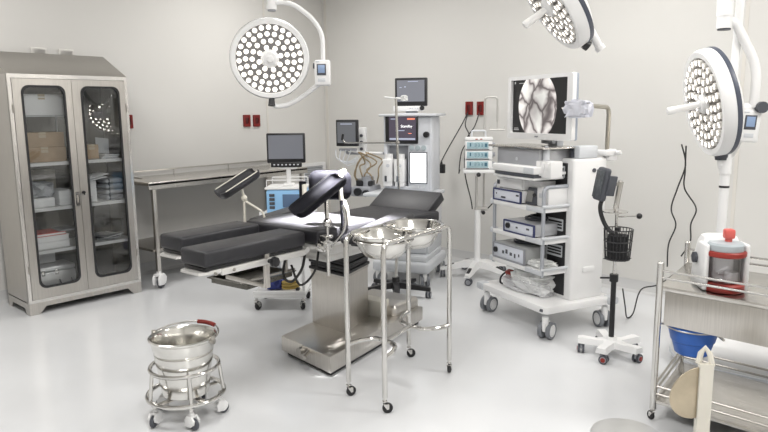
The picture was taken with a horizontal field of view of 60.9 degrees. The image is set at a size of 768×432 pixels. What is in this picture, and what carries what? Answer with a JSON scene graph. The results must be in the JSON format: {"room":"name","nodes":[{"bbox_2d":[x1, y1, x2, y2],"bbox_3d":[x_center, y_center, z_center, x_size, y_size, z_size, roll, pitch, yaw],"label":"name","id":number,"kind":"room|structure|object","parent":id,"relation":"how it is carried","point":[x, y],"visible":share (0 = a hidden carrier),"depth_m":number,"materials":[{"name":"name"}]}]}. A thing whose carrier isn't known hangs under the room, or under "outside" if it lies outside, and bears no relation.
{"room":"operating room","nodes":[
{"label":"operating room","id":0,"kind":"room"},
{"bbox_2d":[0,0,325,290],"bbox_3d":[-3.215,-0.772,5.056,0.100,3.000,7.725,7,12,40],"label":"wall","id":1,"kind":"structure","parent":0,"point":[187,104],"depth_m":6.39,"materials":[{"name":"paint"}]},
{"bbox_2d":[30,47,46,53],"bbox_3d":[-2.822,-1.341,5.340,0.010,0.075,0.130,7,12,40],"label":"wall plate","id":2,"kind":"object","parent":1,"relation":"attached to","point":[32,49],"visible":0.56,"depth_m":5.33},
{"bbox_2d":[0,258,184,303],"bbox_3d":[-3.174,0.672,5.199,0.049,0.099,7.625,7,12,40],"label":"baseboard","id":3,"kind":"structure","parent":1,"relation":"attached to","point":[168,263],"depth_m":6.29,"materials":[{"name":"plastic"}]},
{"bbox_2d":[262,0,270,183],"bbox_3d":[-1.281,-1.182,7.168,0.005,2.900,0.024,7,12,38],"label":"trim","id":4,"kind":"structure","parent":1,"relation":"attached to","point":[262,0],"depth_m":7.17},
{"bbox_2d":[302,162,325,187],"bbox_3d":[-0.838,-0.444,7.777,0.025,0.380,0.380,7,12,40],"label":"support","id":5,"kind":"object","parent":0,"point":[311,167],"visible":0.29,"depth_m":7.75,"materials":[{"name":"white plastic"}]},
{"bbox_2d":[0,257,746,431],"bbox_3d":[-0.296,1.074,2.965,7.950,0.050,7.900,7,12,38],"label":"floor","id":6,"kind":"structure","parent":0,"point":[78,365],"depth_m":3.86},
{"bbox_2d":[0,51,141,315],"bbox_3d":[-2.541,-0.297,5.251,0.480,1.985,0.892,8,12,42],"label":"tall cabinet","id":7,"kind":"object","parent":6,"relation":"on","point":[95,94],"visible":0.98,"depth_m":5.15,"materials":[{"name":"grey metal"}]},
{"bbox_2d":[31,168,55,187],"bbox_3d":[-2.766,-0.243,5.281,0.062,0.270,0.200,8,12,42],"label":"box","id":8,"kind":"object","parent":7,"relation":"on","point":[48,175],"visible":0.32,"depth_m":5.26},
{"bbox_2d":[34,196,54,207],"bbox_3d":[-2.711,-0.112,5.088,0.222,0.070,0.200,8,12,42],"label":"box","id":9,"kind":"object","parent":7,"relation":"on","point":[44,201],"visible":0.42,"depth_m":5.03,"materials":[{"name":"cardboard"}]},
{"bbox_2d":[32,181,54,197],"bbox_3d":[-2.682,-0.209,5.060,0.173,0.132,0.228,8,12,42],"label":"plastic bag","id":10,"kind":"object","parent":9,"relation":"on","point":[41,189],"visible":0.81,"depth_m":5.03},
{"bbox_2d":[26,115,64,131],"bbox_3d":[-2.700,-0.606,5.104,0.320,0.351,0.420,8,12,42],"label":"shelf","id":11,"kind":"object","parent":7,"relation":"on","point":[59,115],"visible":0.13,"depth_m":5.06,"materials":[{"name":"grey metal"}]},
{"bbox_2d":[24,94,64,115],"bbox_3d":[-2.703,-0.861,5.062,0.262,0.162,0.360,8,12,42],"label":"box","id":12,"kind":"object","parent":11,"relation":"on","point":[35,104],"visible":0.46,"depth_m":4.99,"materials":[{"name":"cardboard"}]},
{"bbox_2d":[29,146,66,162],"bbox_3d":[-2.693,-0.482,5.084,0.282,0.114,0.320,8,12,42],"label":"cardboard box","id":13,"kind":"object","parent":7,"relation":"on","point":[42,154],"visible":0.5,"depth_m":5.00,"materials":[{"name":"cardboard"}]},
{"bbox_2d":[27,131,64,147],"bbox_3d":[-2.694,-0.592,5.052,0.272,0.114,0.320,8,12,42],"label":"cardboard box","id":14,"kind":"object","parent":13,"relation":"on","point":[35,139],"visible":0.63,"depth_m":4.98,"materials":[{"name":"cardboard"}]},
{"bbox_2d":[38,239,70,249],"bbox_3d":[-2.681,0.217,5.157,0.240,0.050,0.300,8,12,42],"label":"book","id":15,"kind":"object","parent":7,"relation":"on","point":[49,245],"visible":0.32,"depth_m":5.10,"materials":[{"name":"white paper"}]},
{"bbox_2d":[37,233,68,243],"bbox_3d":[-2.675,0.168,5.157,0.230,0.045,0.280,8,12,42],"label":"book","id":16,"kind":"object","parent":15,"relation":"on","point":[63,236],"visible":0.32,"depth_m":5.10,"materials":[{"name":"white paper"}]},
{"bbox_2d":[37,228,65,237],"bbox_3d":[-2.682,0.134,5.144,0.220,0.024,0.260,8,12,42],"label":"book","id":17,"kind":"object","parent":16,"relation":"on","point":[44,232],"visible":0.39,"depth_m":5.11,"materials":[{"name":"red paper"}]},
{"bbox_2d":[40,259,75,284],"bbox_3d":[-2.658,0.491,5.237,0.261,0.212,0.300,8,12,42],"label":"case","id":18,"kind":"object","parent":7,"relation":"on","point":[59,271],"visible":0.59,"depth_m":5.19,"materials":[{"name":"silver metal"}]},
{"bbox_2d":[39,253,55,263],"bbox_3d":[-2.773,0.326,5.234,0.122,0.100,0.220,8,12,42],"label":"box","id":19,"kind":"object","parent":18,"relation":"on","point":[44,258],"visible":0.24,"depth_m":5.23,"materials":[{"name":"cardboard"}]},
{"bbox_2d":[51,188,71,204],"bbox_3d":[-2.587,-0.157,5.219,0.242,0.115,0.110,8,12,42],"label":"box","id":20,"kind":"object","parent":7,"relation":"on","point":[62,196],"visible":0.56,"depth_m":5.14,"materials":[{"name":"cardboard"}]},
{"bbox_2d":[30,157,121,166],"bbox_3d":[-2.558,-0.439,5.242,0.390,0.026,0.847,8,12,42],"label":"shelf","id":21,"kind":"object","parent":7,"relation":"attached to","point":[112,160],"depth_m":5.19,"materials":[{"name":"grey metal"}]},
{"bbox_2d":[35,198,124,212],"bbox_3d":[-2.554,-0.098,5.296,0.390,0.026,0.847,8,12,42],"label":"shelf","id":22,"kind":"object","parent":7,"relation":"attached to","point":[99,201],"depth_m":5.17,"materials":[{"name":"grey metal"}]},
{"bbox_2d":[39,234,127,254],"bbox_3d":[-2.550,0.225,5.348,0.390,0.026,0.847,8,12,42],"label":"shelf","id":23,"kind":"object","parent":7,"relation":"attached to","point":[123,237],"depth_m":5.33,"materials":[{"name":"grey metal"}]},
{"bbox_2d":[87,144,98,158],"bbox_3d":[-2.425,-0.528,5.343,0.162,0.117,0.115,8,12,42],"label":"cardboard box","id":24,"kind":"object","parent":7,"relation":"on","point":[92,149],"visible":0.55,"depth_m":5.30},
{"bbox_2d":[90,180,96,201],"bbox_3d":[-2.436,-0.212,5.379,0.075,0.170,0.202,-8,12,-39],"label":"box","id":25,"kind":"object","parent":7,"relation":"on","point":[92,183],"visible":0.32,"depth_m":5.31,"materials":[{"name":"cardboard"}]},
{"bbox_2d":[89,172,108,180],"bbox_3d":[-2.395,-0.321,5.364,0.210,0.058,0.188,8,12,42],"label":"document folder","id":26,"kind":"object","parent":25,"relation":"on","point":[97,175],"visible":0.52,"depth_m":5.34,"materials":[{"name":"white paper"}]},
{"bbox_2d":[95,137,119,158],"bbox_3d":[-2.317,-0.571,5.428,0.206,0.169,0.155,8,12,42],"label":"paper stack","id":27,"kind":"object","parent":7,"relation":"on","point":[103,143],"visible":0.78,"depth_m":5.43,"materials":[{"name":"white paper"}]},
{"bbox_2d":[94,231,122,240],"bbox_3d":[-2.345,0.167,5.474,0.301,0.047,0.264,8,12,42],"label":"paper stack","id":28,"kind":"object","parent":7,"relation":"on","point":[102,235],"visible":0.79,"depth_m":5.42,"materials":[{"name":"grey paper"}]},
{"bbox_2d":[97,193,123,199],"bbox_3d":[-2.317,-0.171,5.517,0.222,0.043,0.150,8,12,42],"label":"pack","id":29,"kind":"object","parent":7,"relation":"on","point":[99,195],"visible":0.85,"depth_m":5.45,"materials":[{"name":"grey plastic"}]},
{"bbox_2d":[96,188,122,193],"bbox_3d":[-2.318,-0.215,5.510,0.222,0.043,0.150,8,12,42],"label":"pack","id":30,"kind":"object","parent":29,"relation":"on","point":[99,190],"visible":0.82,"depth_m":5.44,"materials":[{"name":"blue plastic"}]},
{"bbox_2d":[96,182,122,188],"bbox_3d":[-2.318,-0.260,5.503,0.222,0.043,0.150,8,12,42],"label":"pack","id":31,"kind":"object","parent":30,"relation":"on","point":[98,185],"visible":0.78,"depth_m":5.44,"materials":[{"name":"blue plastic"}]},
{"bbox_2d":[95,176,121,183],"bbox_3d":[-2.319,-0.304,5.496,0.222,0.043,0.150,8,12,42],"label":"pack","id":32,"kind":"object","parent":31,"relation":"on","point":[109,179],"visible":0.78,"depth_m":5.43,"materials":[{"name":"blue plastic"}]},
{"bbox_2d":[145,354,228,430],"bbox_3d":[-0.996,0.868,3.269,0.397,0.275,0.400,7,12,38],"label":"stand","id":33,"kind":"object","parent":6,"relation":"on","point":[192,420],"visible":0.75,"depth_m":3.15,"materials":[{"name":"metal"}]},
{"bbox_2d":[147,319,218,400],"bbox_3d":[-0.990,0.721,3.257,0.347,0.323,0.341,-8,12,-40],"label":"bucket","id":34,"kind":"object","parent":33,"relation":"on","point":[187,349],"visible":0.99,"depth_m":3.17,"materials":[{"name":"metal"}]},
{"bbox_2d":[133,160,307,287],"bbox_3d":[-1.621,0.006,6.456,0.657,0.986,1.877,7,12,38],"label":"table","id":35,"kind":"object","parent":6,"relation":"on","point":[152,244],"visible":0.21,"depth_m":5.92,"materials":[{"name":"metal"}]},
{"bbox_2d":[138,221,246,251],"bbox_3d":[-1.636,0.161,6.487,0.550,0.022,1.800,7,12,38],"label":"shelf","id":36,"kind":"object","parent":35,"relation":"attached to","point":[147,244],"depth_m":5.86,"materials":[{"name":"metal"}]},
{"bbox_2d":[253,133,316,309],"bbox_3d":[-0.770,0.033,5.084,0.465,1.348,0.381,0,9,1],"label":"ventilator","id":37,"kind":"object","parent":6,"relation":"on","point":[286,151],"visible":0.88,"depth_m":4.95,"materials":[{"name":"white plastic"}]},
{"bbox_2d":[267,279,283,289],"bbox_3d":[-0.858,0.518,5.132,0.150,0.104,0.111,0,9,1],"label":"pouch","id":38,"kind":"object","parent":37,"relation":"on","point":[277,284],"visible":0.36,"depth_m":5.09,"materials":[{"name":"blue fabric"}]},
{"bbox_2d":[264,176,308,189],"bbox_3d":[-0.741,-0.256,5.027,0.310,0.074,0.280,0,9,1],"label":"tray","id":39,"kind":"object","parent":37,"relation":"on","point":[286,186],"depth_m":4.97,"materials":[{"name":"white plastic"}]},
{"bbox_2d":[281,280,299,290],"bbox_3d":[-0.726,0.541,5.093,0.146,0.084,0.120,0,9,1],"label":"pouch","id":40,"kind":"object","parent":37,"relation":"on","point":[285,285],"visible":0.75,"depth_m":5.04,"materials":[{"name":"fabric"}]},
{"bbox_2d":[160,168,443,374],"bbox_3d":[-0.403,0.266,4.138,1.134,1.171,2.186,7,12,38],"label":"table","id":41,"kind":"object","parent":6,"relation":"on","point":[247,255],"visible":0.91,"depth_m":3.90,"materials":[{"name":"leather"}]},
{"bbox_2d":[163,248,180,254],"bbox_3d":[-0.985,0.162,3.746,0.180,0.018,0.520,7,12,38],"label":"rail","id":42,"kind":"object","parent":41,"relation":"on","point":[169,251],"depth_m":3.54,"materials":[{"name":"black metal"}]},
{"bbox_2d":[160,221,258,251],"bbox_3d":[-0.986,0.111,3.738,0.210,0.082,0.540,7,12,38],"label":"cushion","id":43,"kind":"object","parent":41,"relation":"on","point":[174,241],"depth_m":3.62,"materials":[{"name":"leather"}]},
{"bbox_2d":[181,228,304,267],"bbox_3d":[-0.720,0.160,3.414,0.205,0.082,0.665,7,12,38],"label":"cushion","id":44,"kind":"object","parent":41,"relation":"on","point":[240,250],"depth_m":3.31,"materials":[{"name":"leather"}]},
{"bbox_2d":[184,246,302,271],"bbox_3d":[-0.719,0.210,3.422,0.175,0.018,0.645,7,12,38],"label":"rail","id":45,"kind":"object","parent":41,"relation":"on","point":[234,264],"depth_m":3.30,"materials":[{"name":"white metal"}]},
{"bbox_2d":[226,254,270,287],"bbox_3d":[-0.743,0.266,3.526,0.349,0.202,0.030,7,12,38],"label":"frame","id":46,"kind":"object","parent":41,"relation":"on","point":[265,258],"depth_m":3.43,"materials":[{"name":"metal"}]},
{"bbox_2d":[207,266,295,289],"bbox_3d":[-0.808,0.372,4.015,0.340,0.036,0.420,6,11,34],"label":"frame","id":47,"kind":"object","parent":41,"relation":"on","point":[256,274],"depth_m":3.99,"materials":[{"name":"metal"}]},
{"bbox_2d":[240,260,294,283],"bbox_3d":[-0.691,0.269,3.895,0.014,0.195,0.420,7,12,38],"label":"tray","id":48,"kind":"object","parent":41,"relation":"on","point":[287,271],"depth_m":3.96,"materials":[{"name":"metal"}]},
{"bbox_2d":[249,207,290,219],"bbox_3d":[-0.692,-0.011,4.458,0.150,0.077,0.559,4,10,29],"label":"cushion","id":49,"kind":"object","parent":41,"relation":"on","point":[284,210],"depth_m":4.37,"materials":[{"name":"leather"}]},
{"bbox_2d":[247,211,375,243],"bbox_3d":[-0.447,0.062,4.015,0.625,0.084,0.515,7,12,38],"label":"seat cushion","id":50,"kind":"object","parent":41,"relation":"on","point":[312,226],"depth_m":3.88,"materials":[{"name":"leather"}]},
{"bbox_2d":[340,212,413,244],"bbox_3d":[-0.025,0.068,3.913,0.155,0.085,0.719,4,10,26],"label":"cushion","id":51,"kind":"object","parent":41,"relation":"on","point":[345,228],"depth_m":3.91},
{"bbox_2d":[331,205,438,220],"bbox_3d":[-0.065,0.020,4.523,0.590,0.073,0.735,7,12,38],"label":"cushion","id":52,"kind":"object","parent":41,"relation":"on","point":[376,212],"depth_m":4.61,"materials":[{"name":"leather"}]},
{"bbox_2d":[369,188,443,210],"bbox_3d":[0.162,-0.098,4.848,0.540,0.176,0.227,7,12,38],"label":"cushion","id":53,"kind":"object","parent":41,"relation":"on","point":[414,200],"depth_m":4.80,"materials":[{"name":"leather"}]},
{"bbox_2d":[341,95,431,297],"bbox_3d":[0.073,-0.149,5.273,0.610,1.626,0.562,7,12,38],"label":"stand","id":54,"kind":"object","parent":6,"relation":"on","point":[396,283],"visible":0.66,"depth_m":5.28,"materials":[{"name":"silver metal"}]},
{"bbox_2d":[335,113,445,285],"bbox_3d":[0.062,-0.178,5.927,0.955,1.479,0.687,3,10,19],"label":"machine","id":55,"kind":"object","parent":6,"relation":"on","point":[418,134],"visible":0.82,"depth_m":5.73,"materials":[{"name":"grey plastic"}]},
{"bbox_2d":[336,120,358,145],"bbox_3d":[-0.326,-0.741,5.830,0.205,0.235,0.110,7,12,38],"label":"monitor","id":56,"kind":"object","parent":55,"relation":"on","point":[350,128],"depth_m":5.80,"materials":[{"name":"black plastic"}]},
{"bbox_2d":[335,148,383,165],"bbox_3d":[-0.220,-0.533,5.893,0.352,0.157,0.304,7,12,38],"label":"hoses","id":57,"kind":"object","parent":55,"relation":"on","point":[364,154],"depth_m":5.85,"materials":[{"name":"grey plastic"}]},
{"bbox_2d":[393,77,427,113],"bbox_3d":[0.235,-1.056,5.760,0.298,0.318,0.160,2,9,13],"label":"patient monitor","id":58,"kind":"object","parent":55,"relation":"on","point":[416,89],"visible":0.9,"depth_m":5.72,"materials":[{"name":"grey plastic"}]},
{"bbox_2d":[379,113,445,116],"bbox_3d":[0.252,-0.895,5.781,0.520,0.022,0.340,3,10,19],"label":"shelf","id":59,"kind":"object","parent":55,"relation":"attached to","point":[427,114],"depth_m":5.64,"materials":[{"name":"grey plastic"}]},
{"bbox_2d":[343,217,451,412],"bbox_3d":[0.085,0.497,3.595,0.360,0.882,0.750,6,11,35],"label":"stand","id":60,"kind":"object","parent":6,"relation":"on","point":[387,407],"visible":0.92,"depth_m":3.46,"materials":[{"name":"metal"}]},
{"bbox_2d":[350,226,415,259],"bbox_3d":[-0.004,0.147,3.403,0.347,0.130,0.347,7,12,38],"label":"basin","id":61,"kind":"object","parent":60,"relation":"on","point":[379,234],"visible":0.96,"depth_m":3.33,"materials":[{"name":"metal"}]},
{"bbox_2d":[382,219,443,248],"bbox_3d":[0.164,0.106,3.647,0.347,0.130,0.347,7,12,38],"label":"basin","id":62,"kind":"object","parent":60,"relation":"on","point":[421,242],"visible":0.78,"depth_m":3.68,"materials":[{"name":"metal"}]},
{"bbox_2d":[440,96,506,285],"bbox_3d":[0.819,-0.245,5.832,0.629,1.624,0.652,0,9,6],"label":"stand","id":63,"kind":"object","parent":6,"relation":"on","point":[473,264],"visible":0.88,"depth_m":5.85,"materials":[{"name":"grey plastic"}]},
{"bbox_2d":[465,160,494,168],"bbox_3d":[0.844,-0.457,5.761,0.260,0.080,0.154,0,9,6],"label":"pump","id":64,"kind":"object","parent":63,"relation":"on","point":[469,164],"visible":0.87,"depth_m":5.69,"materials":[{"name":"white plastic"}]},
{"bbox_2d":[465,150,494,159],"bbox_3d":[0.843,-0.539,5.748,0.260,0.080,0.154,0,9,6],"label":"pump","id":65,"kind":"object","parent":64,"relation":"on","point":[469,154],"visible":0.99,"depth_m":5.68,"materials":[{"name":"grey plastic"}]},
{"bbox_2d":[465,141,494,149],"bbox_3d":[0.843,-0.621,5.735,0.260,0.080,0.154,0,9,6],"label":"pump","id":66,"kind":"object","parent":65,"relation":"on","point":[469,145],"visible":0.9,"depth_m":5.66,"materials":[{"name":"grey plastic"}]},
{"bbox_2d":[465,130,492,140],"bbox_3d":[0.829,-0.709,5.723,0.240,0.093,0.153,0,9,6],"label":"rack","id":67,"kind":"object","parent":66,"relation":"on","point":[471,138],"visible":1,"depth_m":5.66,"materials":[{"name":"white plastic"}]},
{"bbox_2d":[477,99,621,339],"bbox_3d":[1.187,-0.019,4.569,0.657,1.568,0.958,-5,10,-26],"label":"cart","id":68,"kind":"object","parent":6,"relation":"on","point":[576,248],"visible":0.79,"depth_m":4.39,"materials":[{"name":"white metal"}]},
{"bbox_2d":[499,269,513,284],"bbox_3d":[0.921,0.447,4.833,0.097,0.119,0.113,-5,10,-26],"label":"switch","id":69,"kind":"object","parent":68,"relation":"on","point":[508,274],"visible":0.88,"depth_m":4.81,"materials":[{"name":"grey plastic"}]},
{"bbox_2d":[493,187,527,203],"bbox_3d":[0.976,-0.154,4.653,0.258,0.087,0.319,-5,10,-26],"label":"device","id":70,"kind":"object","parent":68,"relation":"on","point":[516,196],"visible":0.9,"depth_m":4.57,"materials":[{"name":"white plastic"}]},
{"bbox_2d":[497,176,528,190],"bbox_3d":[0.985,-0.240,4.644,0.246,0.087,0.300,-5,10,-26],"label":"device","id":71,"kind":"object","parent":70,"relation":"on","point":[519,184],"visible":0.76,"depth_m":4.55,"materials":[{"name":"white plastic"}]},
{"bbox_2d":[529,180,554,187],"bbox_3d":[1.092,-0.196,4.473,0.160,0.100,0.140,-5,10,-26],"label":"box device","id":72,"kind":"object","parent":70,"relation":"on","point":[535,184],"visible":0.26,"depth_m":4.41,"materials":[{"name":"plastic"}]},
{"bbox_2d":[493,163,542,177],"bbox_3d":[0.925,-0.313,4.434,0.144,0.071,0.460,-5,10,-26],"label":"recorder","id":73,"kind":"object","parent":68,"relation":"on","point":[520,170],"visible":0.84,"depth_m":4.36,"materials":[{"name":"white plastic"}]},
{"bbox_2d":[493,238,546,265],"bbox_3d":[1.012,0.232,4.697,0.315,0.155,0.364,-5,10,-26],"label":"endoscopy equipment unit","id":74,"kind":"object","parent":68,"relation":"on","point":[506,249],"depth_m":4.60,"materials":[{"name":"grey plastic"}]},
{"bbox_2d":[490,167,565,175],"bbox_3d":[1.078,-0.323,4.570,0.420,0.020,0.560,-5,10,-26],"label":"shelf","id":75,"kind":"object","parent":68,"relation":"attached to","point":[491,168],"depth_m":4.33,"materials":[{"name":"white metal"}]},
{"bbox_2d":[492,256,565,275],"bbox_3d":[1.108,0.331,4.663,0.430,0.030,0.570,-5,10,-26],"label":"shelf","id":76,"kind":"object","parent":68,"relation":"attached to","point":[560,269],"depth_m":4.41,"materials":[{"name":"white metal"}]},
{"bbox_2d":[503,217,556,237],"bbox_3d":[1.046,0.074,4.565,0.286,0.087,0.339,-5,10,-26],"label":"endoscopy equipment unit","id":77,"kind":"object","parent":68,"relation":"on","point":[522,226],"visible":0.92,"depth_m":4.45,"materials":[{"name":"silver metal"}]},
{"bbox_2d":[493,227,566,244],"bbox_3d":[1.105,0.123,4.630,0.430,0.030,0.570,-5,10,-26],"label":"shelf","id":78,"kind":"object","parent":68,"relation":"attached to","point":[561,239],"depth_m":4.38,"materials":[{"name":"white metal"}]},
{"bbox_2d":[493,199,567,212],"bbox_3d":[1.103,-0.086,4.597,0.430,0.030,0.570,-5,10,-26],"label":"shelf","id":79,"kind":"object","parent":68,"relation":"attached to","point":[559,208],"depth_m":4.34,"materials":[{"name":"white metal"}]},
{"bbox_2d":[525,187,537,205],"bbox_3d":[1.015,-0.133,4.428,0.070,0.118,0.115,-5,10,-26],"label":"box","id":80,"kind":"object","parent":68,"relation":"on","point":[531,198],"visible":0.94,"depth_m":4.41,"materials":[{"name":"grey plastic"}]},
{"bbox_2d":[510,268,555,295],"bbox_3d":[1.044,0.454,4.649,0.255,0.157,0.436,-5,10,-26],"label":"wrapped bundle","id":81,"kind":"object","parent":68,"relation":"on","point":[526,281],"visible":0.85,"depth_m":4.53,"materials":[{"name":"plastic"}]},
{"bbox_2d":[497,147,569,165],"bbox_3d":[1.056,-0.405,4.546,0.328,0.145,0.460,-5,10,-26],"label":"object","id":82,"kind":"object","parent":68,"relation":"on","point":[505,154],"visible":0.58,"depth_m":4.39,"materials":[{"name":"silver metal"}]},
{"bbox_2d":[489,143,574,149],"bbox_3d":[1.040,-0.485,4.526,0.341,0.016,0.600,-5,10,-26],"label":"steel tray","id":83,"kind":"object","parent":82,"relation":"on","point":[519,145],"visible":0.9,"depth_m":4.42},
{"bbox_2d":[507,72,578,143],"bbox_3d":[1.106,-0.736,4.515,0.112,0.468,0.680,-5,10,-26],"label":"monitor","id":84,"kind":"object","parent":83,"relation":"on","point":[535,102],"visible":0.97,"depth_m":4.47,"materials":[{"name":"white plastic"}]},
{"bbox_2d":[527,258,557,268],"bbox_3d":[1.076,0.323,4.459,0.163,0.048,0.202,-5,10,-26],"label":"pouch","id":85,"kind":"object","parent":68,"relation":"on","point":[533,262],"visible":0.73,"depth_m":4.42,"materials":[{"name":"plastic"}]},
{"bbox_2d":[536,146,562,178],"bbox_3d":[1.072,-0.351,4.245,0.107,0.205,0.150,-5,10,-26],"label":"box","id":86,"kind":"object","parent":68,"relation":"attached to","point":[552,169],"visible":0.83,"depth_m":4.20,"materials":[{"name":"plastic"}]},
{"bbox_2d":[543,146,549,160],"bbox_3d":[1.062,-0.410,4.265,0.044,0.095,0.044,-5,10,-26],"label":"monitor stand","id":87,"kind":"object","parent":86,"relation":"on","point":[546,153],"depth_m":4.25,"materials":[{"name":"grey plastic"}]},
{"bbox_2d":[536,163,567,294],"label":"vent","id":88,"kind":"object","parent":68,"relation":"attached to","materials":[{"name":"metal"}]},
{"bbox_2d":[537,186,567,205],"bbox_3d":[1.145,-0.133,4.368,0.224,0.130,0.120,-5,10,-26],"label":"control unit","id":89,"kind":"object","parent":68,"relation":"on","point":[553,196],"visible":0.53,"depth_m":4.31,"materials":[{"name":"plastic"}]},
{"bbox_2d":[546,244,561,257],"bbox_3d":[1.169,0.232,4.487,0.006,0.080,0.160,-5,10,-26],"label":"vent grille","id":90,"kind":"object","parent":68,"relation":"attached to","point":[556,245],"depth_m":4.47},
{"bbox_2d":[547,217,562,230],"bbox_3d":[1.167,0.054,4.459,0.006,0.080,0.160,-5,10,-26],"label":"vent grille","id":91,"kind":"object","parent":68,"relation":"attached to","point":[552,218],"depth_m":4.43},
{"bbox_2d":[569,145,597,158],"bbox_3d":[1.327,-0.428,4.351,0.165,0.080,0.100,-5,10,-26],"label":"plastic box","id":92,"kind":"object","parent":68,"relation":"on","point":[580,151],"visible":0.98,"depth_m":4.31,"materials":[{"name":"plastic"}]},
{"bbox_2d":[577,167,642,364],"bbox_3d":[1.394,0.283,3.947,0.395,1.162,0.386,7,12,38],"label":"stand","id":93,"kind":"object","parent":6,"relation":"on","point":[605,184],"visible":0.94,"depth_m":3.90,"materials":[{"name":"grey plastic"}]},
{"bbox_2d":[598,201,628,259],"bbox_3d":[1.356,0.066,3.873,0.186,0.363,0.116,7,12,38],"label":"pressure cuff","id":94,"kind":"object","parent":93,"relation":"in","point":[600,204],"visible":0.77,"depth_m":3.84,"materials":[{"name":"black fabric"}]},
{"bbox_2d":[603,226,633,261],"bbox_3d":[1.385,0.165,3.866,0.171,0.185,0.171,7,12,38],"label":"wire basket","id":95,"kind":"object","parent":93,"relation":"on","point":[617,229],"depth_m":3.82,"materials":[{"name":"black metal"}]},
{"bbox_2d":[590,418,657,431],"bbox_3d":[0.954,0.967,2.582,0.272,0.254,0.272,7,12,38],"label":"stool","id":96,"kind":"object","parent":6,"relation":"on","point":[612,424],"visible":1,"depth_m":2.60,"materials":[{"name":"metal"}]},
{"bbox_2d":[622,274,672,317],"bbox_3d":[1.974,0.562,4.793,1.032,0.335,0.152,-8,11,-37],"label":"cable","id":97,"kind":"object","parent":6,"relation":"on","point":[672,274],"visible":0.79,"depth_m":4.76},
{"bbox_2d":[669,345,714,431],"bbox_3d":[1.319,0.798,2.718,0.211,0.537,0.169,7,12,38],"label":"bracket","id":98,"kind":"object","parent":6,"relation":"on","point":[690,396],"visible":1,"depth_m":2.70,"materials":[{"name":"beige plastic"}]},
{"bbox_2d":[647,241,767,431],"bbox_3d":[1.844,0.618,2.997,1.186,0.793,0.617,8,13,44],"label":"trolley","id":99,"kind":"object","parent":6,"relation":"on","point":[738,402],"visible":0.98,"depth_m":3.02,"materials":[{"name":"metal"}]},
{"bbox_2d":[669,326,716,357],"bbox_3d":[1.483,0.586,3.138,0.254,0.149,0.254,8,13,44],"label":"plastic bowl","id":100,"kind":"object","parent":99,"relation":"hanging from","point":[687,345],"visible":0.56,"depth_m":3.06,"materials":[{"name":"plastic"}]},
{"bbox_2d":[690,228,750,293],"bbox_3d":[1.557,0.192,3.008,0.231,0.284,0.255,0,9,7],"label":"pump","id":101,"kind":"object","parent":99,"relation":"on","point":[716,255],"visible":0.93,"depth_m":2.95,"materials":[{"name":"white plastic"}]},
{"bbox_2d":[709,259,741,281],"bbox_3d":[1.550,0.235,2.974,0.137,0.125,0.137,7,12,38],"label":"jar","id":102,"kind":"object","parent":101,"relation":"on","point":[726,269],"depth_m":2.98,"materials":[{"name":"clear plastic"}]},
{"bbox_2d":[707,240,746,258],"bbox_3d":[1.549,0.146,2.960,0.174,0.065,0.174,7,12,38],"label":"lid","id":103,"kind":"object","parent":101,"relation":"on","point":[716,249],"depth_m":2.90,"materials":[{"name":"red plastic"}]},
{"bbox_2d":[666,0,767,383],"bbox_3d":[2.280,-0.416,3.580,1.416,2.640,0.830,7,12,38],"label":"lamp","id":104,"kind":"object","parent":6,"relation":"on","point":[719,120],"visible":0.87,"depth_m":3.83,"materials":[{"name":"white plastic"}]},
{"bbox_2d":[322,0,767,282],"bbox_3d":[2.022,-0.873,5.319,7.455,3.000,0.100,8,12,43],"label":"wall","id":105,"kind":"structure","parent":0,"point":[466,50],"depth_m":5.52,"materials":[{"name":"paint"}]},
{"bbox_2d":[323,0,330,212],"bbox_3d":[-0.678,-1.287,7.782,0.040,2.900,0.004,8,12,43],"label":"trim","id":106,"kind":"structure","parent":105,"relation":"attached to","point":[324,1],"depth_m":7.78,"materials":[{"name":"metal"}]},
{"bbox_2d":[465,102,472,114],"bbox_3d":[0.829,-1.049,6.357,0.078,0.128,0.020,8,12,43],"label":"wall socket","id":107,"kind":"object","parent":105,"relation":"attached to","point":[468,105],"visible":1,"depth_m":6.35,"materials":[{"name":"red plastic"}]},
{"bbox_2d":[441,247,664,297],"bbox_3d":[1.986,0.567,5.494,7.455,0.099,0.049,8,12,43],"label":"baseboard","id":108,"kind":"structure","parent":105,"relation":"attached to","point":[630,285],"depth_m":5.50,"materials":[{"name":"plastic"}]},
{"bbox_2d":[666,144,684,266],"bbox_3d":[2.180,-0.049,4.865,0.059,0.993,0.509,2,10,18],"label":"power cable","id":109,"kind":"object","parent":105,"relation":"hanging from","point":[681,144],"visible":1,"depth_m":4.99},
{"bbox_2d":[681,146,696,256],"bbox_3d":[2.245,-0.084,4.800,0.099,0.885,0.482,4,10,27],"label":"power cable","id":110,"kind":"object","parent":105,"relation":"hanging from","point":[685,146],"visible":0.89,"depth_m":4.80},
{"bbox_2d":[730,0,749,228],"bbox_3d":[2.578,-0.834,4.716,0.024,2.900,0.006,7,12,38],"label":"trim","id":111,"kind":"structure","parent":105,"relation":"attached to","point":[747,1],"depth_m":4.77,"materials":[{"name":"metal"}]},
{"bbox_3d":[-0.330,-1.938,2.483,7.950,0.050,7.900,7,12,38],"label":"ceiling","id":112,"kind":"structure","parent":0,"visible":0},
{"bbox_2d":[229,0,330,108],"bbox_3d":[-0.736,-1.488,4.526,0.705,1.470,0.272,-1,9,-2],"label":"lamp","id":113,"kind":"object","parent":112,"relation":"hanging from","point":[269,57],"visible":1,"depth_m":4.55,"materials":[{"name":"white enamel"},{"name":"white plastic"},{"name":"dark grey plastic"}]},
{"bbox_2d":[522,0,605,52],"bbox_3d":[1.009,-1.544,3.789,0.527,1.169,0.553,-8,12,-40],"label":"lamp","id":114,"kind":"object","parent":112,"relation":"hanging from","point":[570,22],"visible":1,"depth_m":3.78,"materials":[{"name":"white enamel"},{"name":"dark grey plastic"},{"name":"white plastic"}]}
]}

